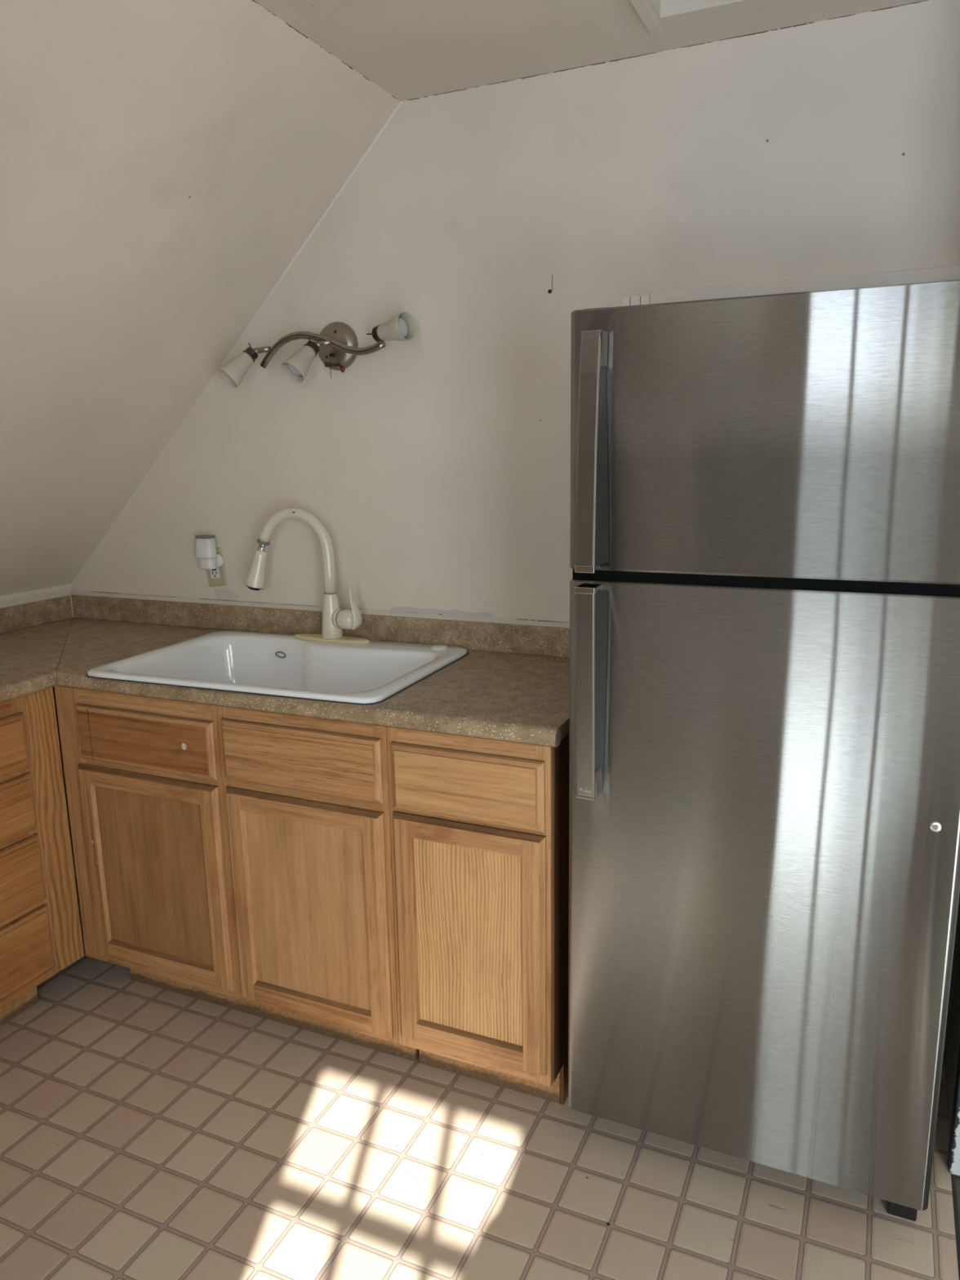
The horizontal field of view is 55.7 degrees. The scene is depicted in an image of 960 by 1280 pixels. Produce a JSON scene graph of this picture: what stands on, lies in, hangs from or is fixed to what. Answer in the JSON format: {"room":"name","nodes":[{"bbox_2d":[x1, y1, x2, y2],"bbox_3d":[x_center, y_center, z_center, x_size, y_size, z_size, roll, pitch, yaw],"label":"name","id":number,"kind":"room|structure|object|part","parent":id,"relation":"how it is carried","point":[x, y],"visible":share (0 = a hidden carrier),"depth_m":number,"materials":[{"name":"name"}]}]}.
{"room":"kitchen","nodes":[
{"label":"kitchen","id":0,"kind":"room"},
{"bbox_2d":[0,583,76,878],"bbox_3d":[-2.028,0.621,1.912,0.100,1.078,2.950,4,13,24],"label":"wall","id":1,"kind":"structure","parent":0,"point":[68,587],"depth_m":3.07,"materials":[{"name":"paint"}]},
{"bbox_2d":[0,595,72,633],"bbox_3d":[-1.643,0.005,2.543,0.010,0.079,1.230,4,13,24],"label":"backsplash","id":2,"kind":"structure","parent":1,"relation":"attached to","point":[20,616],"depth_m":2.96,"materials":[{"name":"laminate"}]},
{"bbox_2d":[0,0,400,595],"bbox_3d":[-1.442,-0.531,1.393,1.426,1.370,2.950,4,13,24],"label":"ceiling","id":3,"kind":"structure","parent":0,"point":[164,164],"depth_m":2.08,"materials":[{"name":"paint"}]},
{"bbox_2d":[0,877,959,1279],"bbox_3d":[-0.067,1.269,1.171,4.400,0.050,2.970,4,13,24],"label":"floor","id":4,"kind":"structure","parent":0,"point":[148,1132],"depth_m":1.86,"materials":[{"name":"tile"}]},
{"bbox_2d":[0,687,84,1026],"bbox_3d":[-1.463,0.581,2.301,0.588,0.876,0.558,4,13,24],"label":"base cabinet","id":5,"kind":"object","parent":4,"relation":"on","point":[41,932],"visible":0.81,"depth_m":2.32,"materials":[{"name":"brown wood"}]},
{"bbox_3d":[-1.226,0.294,2.082,0.018,0.144,0.440,4,13,24],"label":"drawer","id":6,"kind":"part","parent":5,"relation":"part of","materials":[{"name":"brown wood"}]},
{"bbox_3d":[-1.223,0.451,2.115,0.018,0.150,0.440,4,13,24],"label":"drawer","id":7,"kind":"part","parent":5,"relation":"part of","materials":[{"name":"brown wood"}]},
{"bbox_3d":[-1.220,0.628,2.153,0.018,0.180,0.440,4,13,24],"label":"drawer","id":8,"kind":"part","parent":5,"relation":"part of","materials":[{"name":"brown wood"}]},
{"bbox_3d":[-1.216,0.822,2.194,0.018,0.184,0.440,4,13,24],"label":"drawer","id":9,"kind":"part","parent":5,"relation":"part of","materials":[{"name":"brown wood"}]},
{"bbox_3d":[-1.239,0.557,2.145,0.021,0.772,0.472,4,13,24],"label":"frame","id":10,"kind":"part","parent":5,"relation":"part of","materials":[{"name":"brown wood"}]},
{"bbox_2d":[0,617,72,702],"bbox_3d":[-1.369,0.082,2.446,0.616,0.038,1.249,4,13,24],"label":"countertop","id":11,"kind":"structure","parent":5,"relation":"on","point":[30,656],"depth_m":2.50,"materials":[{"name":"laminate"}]},
{"bbox_2d":[53,685,418,1062],"bbox_3d":[-0.531,0.525,2.492,0.984,0.875,0.600,4,13,24],"label":"base cabinet","id":12,"kind":"object","parent":4,"relation":"on","point":[246,868],"visible":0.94,"depth_m":2.19,"materials":[{"name":"brown wood"}]},
{"bbox_3d":[-0.831,0.250,2.244,0.438,0.146,0.018,4,13,24],"label":"drawer","id":13,"kind":"part","parent":12,"relation":"part of","materials":[{"name":"brown wood"}]},
{"bbox_3d":[-0.831,0.599,2.323,0.355,0.445,0.005,4,13,24],"label":"door panel","id":14,"kind":"part","parent":12,"relation":"part of","materials":[{"name":"brown wood"}]},
{"bbox_3d":[-0.832,0.605,2.322,0.451,0.546,0.019,4,13,24],"label":"door","id":15,"kind":"part","parent":12,"relation":"part of","materials":[{"name":"brown wood"}]},
{"bbox_2d":[180,742,186,750],"bbox_3d":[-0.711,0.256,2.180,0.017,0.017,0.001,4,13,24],"label":"drawer knob","id":16,"kind":"object","parent":12,"relation":"attached to","point":[183,745],"visible":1,"depth_m":2.18,"materials":[{"name":"white"}]},
{"bbox_2d":[0,588,569,746],"bbox_3d":[-0.753,0.080,2.165,1.967,0.137,1.250,4,13,24],"label":"countertop","id":17,"kind":"structure","parent":12,"relation":"on","point":[512,684],"depth_m":2.43,"materials":[{"name":"stone"}]},
{"bbox_2d":[85,630,468,704],"bbox_3d":[-0.511,0.148,2.397,0.857,0.217,0.587,4,13,24],"label":"sink","id":18,"kind":"object","parent":17,"relation":"in","point":[273,664],"visible":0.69,"depth_m":2.50,"materials":[{"name":"white ceramic"}]},
{"bbox_2d":[244,507,370,644],"bbox_3d":[-0.495,-0.186,2.580,0.394,0.376,0.078,4,13,22],"label":"kitchen faucet","id":19,"kind":"object","parent":17,"relation":"on","point":[335,619],"visible":1,"depth_m":2.56,"materials":[{"name":"beige plastic"}]},
{"bbox_3d":[-0.522,-0.256,2.580,0.242,0.238,0.035,3,13,20],"label":"spout","id":20,"kind":"part","parent":19,"relation":"part of","materials":[{"name":"beige metal"}]},
{"bbox_3d":[-0.425,-0.004,2.598,0.254,0.010,0.062,4,13,24],"label":"deck plate","id":21,"kind":"part","parent":19,"relation":"part of","materials":[{"name":"beige plastic"}]},
{"bbox_3d":[-0.365,-0.057,2.541,0.051,0.056,0.056,9,15,38],"label":"handle knob","id":22,"kind":"part","parent":19,"relation":"part of","materials":[{"name":"beige metal"}]},
{"bbox_3d":[-0.345,-0.091,2.519,0.028,0.126,0.042,4,13,24],"label":"lever","id":23,"kind":"part","parent":19,"relation":"part of","materials":[{"name":"beige metal"}]},
{"bbox_3d":[-0.411,0.272,2.058,0.430,0.148,0.018,4,13,24],"label":"drawer","id":24,"kind":"part","parent":12,"relation":"part of","materials":[{"name":"brown wood"}]},
{"bbox_3d":[-0.404,0.632,2.135,0.332,0.455,0.005,4,13,24],"label":"door panel","id":25,"kind":"part","parent":12,"relation":"part of","materials":[{"name":"brown wood"}]},
{"bbox_3d":[-0.405,0.638,2.134,0.428,0.556,0.019,4,13,24],"label":"door","id":26,"kind":"part","parent":12,"relation":"part of","materials":[{"name":"brown wood"}]},
{"bbox_2d":[386,726,569,1104],"bbox_3d":[0.091,0.572,2.219,0.375,0.876,0.599,4,13,24],"label":"base cabinet","id":27,"kind":"object","parent":4,"relation":"on","point":[479,827],"visible":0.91,"depth_m":1.94,"materials":[{"name":"brown wood"}]},
{"bbox_3d":[-0.032,0.306,1.892,0.350,0.152,0.018,4,13,24],"label":"drawer","id":28,"kind":"part","parent":27,"relation":"part of","materials":[{"name":"brown wood"}]},
{"bbox_3d":[-0.025,0.651,1.966,0.257,0.449,0.005,4,13,24],"label":"door panel","id":29,"kind":"part","parent":27,"relation":"part of","materials":[{"name":"brown wood"}]},
{"bbox_3d":[-0.025,0.656,1.965,0.353,0.550,0.019,4,13,24],"label":"door","id":30,"kind":"part","parent":27,"relation":"part of","materials":[{"name":"brown wood"}]},
{"bbox_3d":[0.267,0.581,2.163,0.009,0.875,0.559,4,13,24],"label":"panel","id":31,"kind":"part","parent":27,"relation":"part of","materials":[{"name":"brown wood"}]},
{"bbox_2d":[568,279,959,1221],"bbox_3d":[0.596,0.219,1.870,0.686,1.694,0.672,4,13,24],"label":"refrigerator","id":32,"kind":"object","parent":4,"relation":"on","point":[764,740],"visible":1,"depth_m":1.59,"materials":[{"name":"grey metal"}]},
{"bbox_3d":[0.206,0.292,1.726,0.036,0.004,0.044,4,13,24],"label":"trim","id":33,"kind":"part","parent":32,"relation":"part of","materials":[{"name":"silver metal"}]},
{"bbox_3d":[0.197,-0.093,1.638,0.036,0.012,0.056,4,13,24],"label":"trim","id":34,"kind":"part","parent":32,"relation":"part of","materials":[{"name":"silver metal"}]},
{"bbox_3d":[0.196,-0.130,1.631,0.036,0.013,0.056,4,13,24],"label":"trim","id":35,"kind":"part","parent":32,"relation":"part of","materials":[{"name":"silver metal"}]},
{"bbox_3d":[0.205,0.103,1.677,0.046,0.387,0.055,4,13,24],"label":"handle","id":36,"kind":"part","parent":32,"relation":"part of","materials":[{"name":"silver metal"}]},
{"bbox_3d":[0.197,-0.332,1.585,0.046,0.399,0.055,4,13,24],"label":"handle","id":37,"kind":"part","parent":32,"relation":"part of","materials":[{"name":"silver metal"}]},
{"bbox_3d":[0.498,0.456,1.689,0.686,1.123,0.062,4,13,24],"label":"fridge door","id":38,"kind":"part","parent":32,"relation":"part of","materials":[{"name":"silver metal"}]},
{"bbox_3d":[0.485,-0.335,1.521,0.686,0.454,0.062,4,13,24],"label":"freezer door","id":39,"kind":"part","parent":32,"relation":"part of","materials":[{"name":"silver metal"}]},
{"bbox_3d":[0.490,-0.103,1.573,0.674,0.021,0.052,4,13,24],"label":"door edge trim","id":40,"kind":"part","parent":32,"relation":"part of","materials":[{"name":"black"}]},
{"bbox_2d":[71,0,959,1006],"bbox_3d":[0.094,-0.316,2.448,3.550,2.618,0.100,4,13,24],"label":"wall","id":41,"kind":"structure","parent":0,"point":[435,467],"depth_m":2.30,"materials":[{"name":"paint"}]},
{"bbox_2d":[206,546,227,586],"bbox_3d":[-0.826,-0.226,2.825,0.086,0.126,0.011,4,13,24],"label":"wall outlet","id":42,"kind":"object","parent":41,"relation":"attached to","point":[216,577],"visible":0.61,"depth_m":2.82,"materials":[{"name":"beige plastic"}]},
{"bbox_2d":[195,534,224,569],"bbox_3d":[-0.832,-0.269,2.784,0.073,0.102,0.054,4,13,24],"label":"night light","id":43,"kind":"object","parent":42,"relation":"attached to","point":[206,548],"visible":1,"depth_m":2.77,"materials":[{"name":"white plastic"}]},
{"bbox_3d":[-0.839,-0.281,2.778,0.062,0.061,0.043,4,13,24],"label":"lamp shade","id":44,"kind":"part","parent":43,"relation":"part of","materials":[{"name":"white plastic"}]},
{"bbox_2d":[209,567,220,578],"bbox_3d":[-0.827,-0.225,2.823,0.041,0.071,0.004,4,13,24],"label":"receptacle","id":45,"kind":"object","parent":42,"relation":"attached to","point":[215,573],"depth_m":2.82,"materials":[{"name":"white plastic"}]},
{"bbox_2d":[217,311,415,387],"bbox_3d":[-0.434,-0.771,2.430,0.587,0.171,0.185,4,13,24],"label":"wall lamp","id":46,"kind":"object","parent":41,"relation":"attached to","point":[336,345],"visible":1,"depth_m":2.45,"materials":[{"name":"silver metal"}]},
{"bbox_3d":[-0.671,-0.745,2.502,0.099,0.098,0.069,-5,12,-17],"label":"lamp shade","id":47,"kind":"part","parent":46,"relation":"part of","materials":[{"name":"white glass"}]},
{"bbox_2d":[242,342,257,363],"bbox_3d":[-0.638,-0.797,2.519,0.043,0.054,0.042,4,13,24],"label":"socket","id":48,"kind":"object","parent":46,"relation":"attached to","point":[249,355],"depth_m":2.50,"materials":[{"name":"silver metal"}]},
{"bbox_3d":[-0.607,-0.802,2.517,0.059,0.020,0.016,3,13,19],"label":"stem","id":49,"kind":"part","parent":46,"relation":"part of","materials":[{"name":"silver metal"}]},
{"bbox_3d":[-0.484,-0.733,2.413,0.070,0.098,0.098,4,13,24],"label":"lamp shade","id":50,"kind":"part","parent":46,"relation":"part of","materials":[{"name":"white glass"}]},
{"bbox_2d":[303,337,319,356],"bbox_3d":[-0.453,-0.785,2.434,0.042,0.052,0.041,4,13,24],"label":"socket","id":51,"kind":"object","parent":46,"relation":"attached to","point":[311,348],"depth_m":2.42,"materials":[{"name":"silver metal"}]},
{"bbox_3d":[-0.425,-0.793,2.434,0.059,0.022,0.016,3,12,17],"label":"stem","id":52,"kind":"part","parent":46,"relation":"part of","materials":[{"name":"silver metal"}]},
{"bbox_3d":[-0.419,-0.791,2.465,0.400,0.091,0.063,4,13,24],"label":"arm","id":53,"kind":"part","parent":46,"relation":"part of","materials":[{"name":"silver metal"}]},
{"bbox_2d":[328,352,335,357],"bbox_3d":[-0.404,-0.778,2.483,0.012,0.012,0.018,4,13,24],"label":"switch","id":54,"kind":"object","parent":46,"relation":"attached to","point":[331,354],"depth_m":2.48,"materials":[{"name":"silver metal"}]},
{"bbox_3d":[-0.396,-0.807,2.494,0.128,0.128,0.024,4,13,24],"label":"wall plate","id":55,"kind":"part","parent":46,"relation":"part of","materials":[{"name":"silver metal"}]},
{"bbox_2d":[366,324,384,341],"bbox_3d":[-0.271,-0.792,2.348,0.054,0.041,0.042,4,13,24],"label":"socket","id":56,"kind":"object","parent":46,"relation":"attached to","point":[378,333],"depth_m":2.32,"materials":[{"name":"silver metal"}]},
{"bbox_3d":[-0.264,-0.782,2.359,0.029,0.034,0.016,-7,13,-27],"label":"stem","id":57,"kind":"part","parent":46,"relation":"part of","materials":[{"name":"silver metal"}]},
{"bbox_3d":[-0.218,-0.794,2.311,0.092,0.069,0.069,8,15,37],"label":"lamp shade","id":58,"kind":"part","parent":46,"relation":"part of","materials":[{"name":"white glass"}]},
{"bbox_2d":[71,594,569,657],"bbox_3d":[-0.494,-0.049,2.708,1.947,0.079,0.020,4,13,24],"label":"backsplash","id":59,"kind":"structure","parent":41,"relation":"attached to","point":[546,641],"depth_m":2.69,"materials":[{"name":"laminate"}]},
{"bbox_2d":[650,265,959,303],"bbox_3d":[0.744,-0.754,1.988,0.748,0.073,0.020,4,13,24],"label":"trim","id":60,"kind":"structure","parent":41,"relation":"attached to","point":[949,273],"depth_m":1.98,"materials":[{"name":"paint"}]},
{"bbox_2d":[253,0,926,101],"bbox_3d":[0.549,-0.985,0.385,2.956,0.030,2.950,4,13,24],"label":"ceiling","id":61,"kind":"structure","parent":0,"point":[410,49],"depth_m":1.91,"materials":[{"name":"paint"}]},
{"bbox_2d":[630,0,662,34],"bbox_3d":[0.203,-1.199,1.538,0.025,0.018,0.811,4,13,24],"label":"trim","id":62,"kind":"structure","parent":61,"relation":"attached to","point":[644,8],"depth_m":1.83,"materials":[{"name":"paint"}]},
{"bbox_2d":[943,892,959,1134],"bbox_3d":[1.739,-0.016,1.503,1.544,2.368,0.405,4,13,24],"label":"wall","id":63,"kind":"structure","parent":0,"point":[952,1040],"depth_m":2.05,"materials":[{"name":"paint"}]},
{"bbox_2d":[946,1044,959,1176],"bbox_3d":[1.005,0.081,1.631,0.135,2.050,0.052,4,13,24],"label":"trim","id":64,"kind":"structure","parent":63,"relation":"attached to","point":[953,1151],"depth_m":1.83,"materials":[{"name":"white paint"}]},
{"bbox_2d":[951,1173,959,1279],"bbox_3d":[0.443,1.342,0.713,0.007,0.021,2.540,4,13,24],"label":"trim","id":65,"kind":"structure","parent":63,"relation":"attached to","point":[953,1176],"depth_m":1.74,"materials":[{"name":"black plastic"}]}
]}

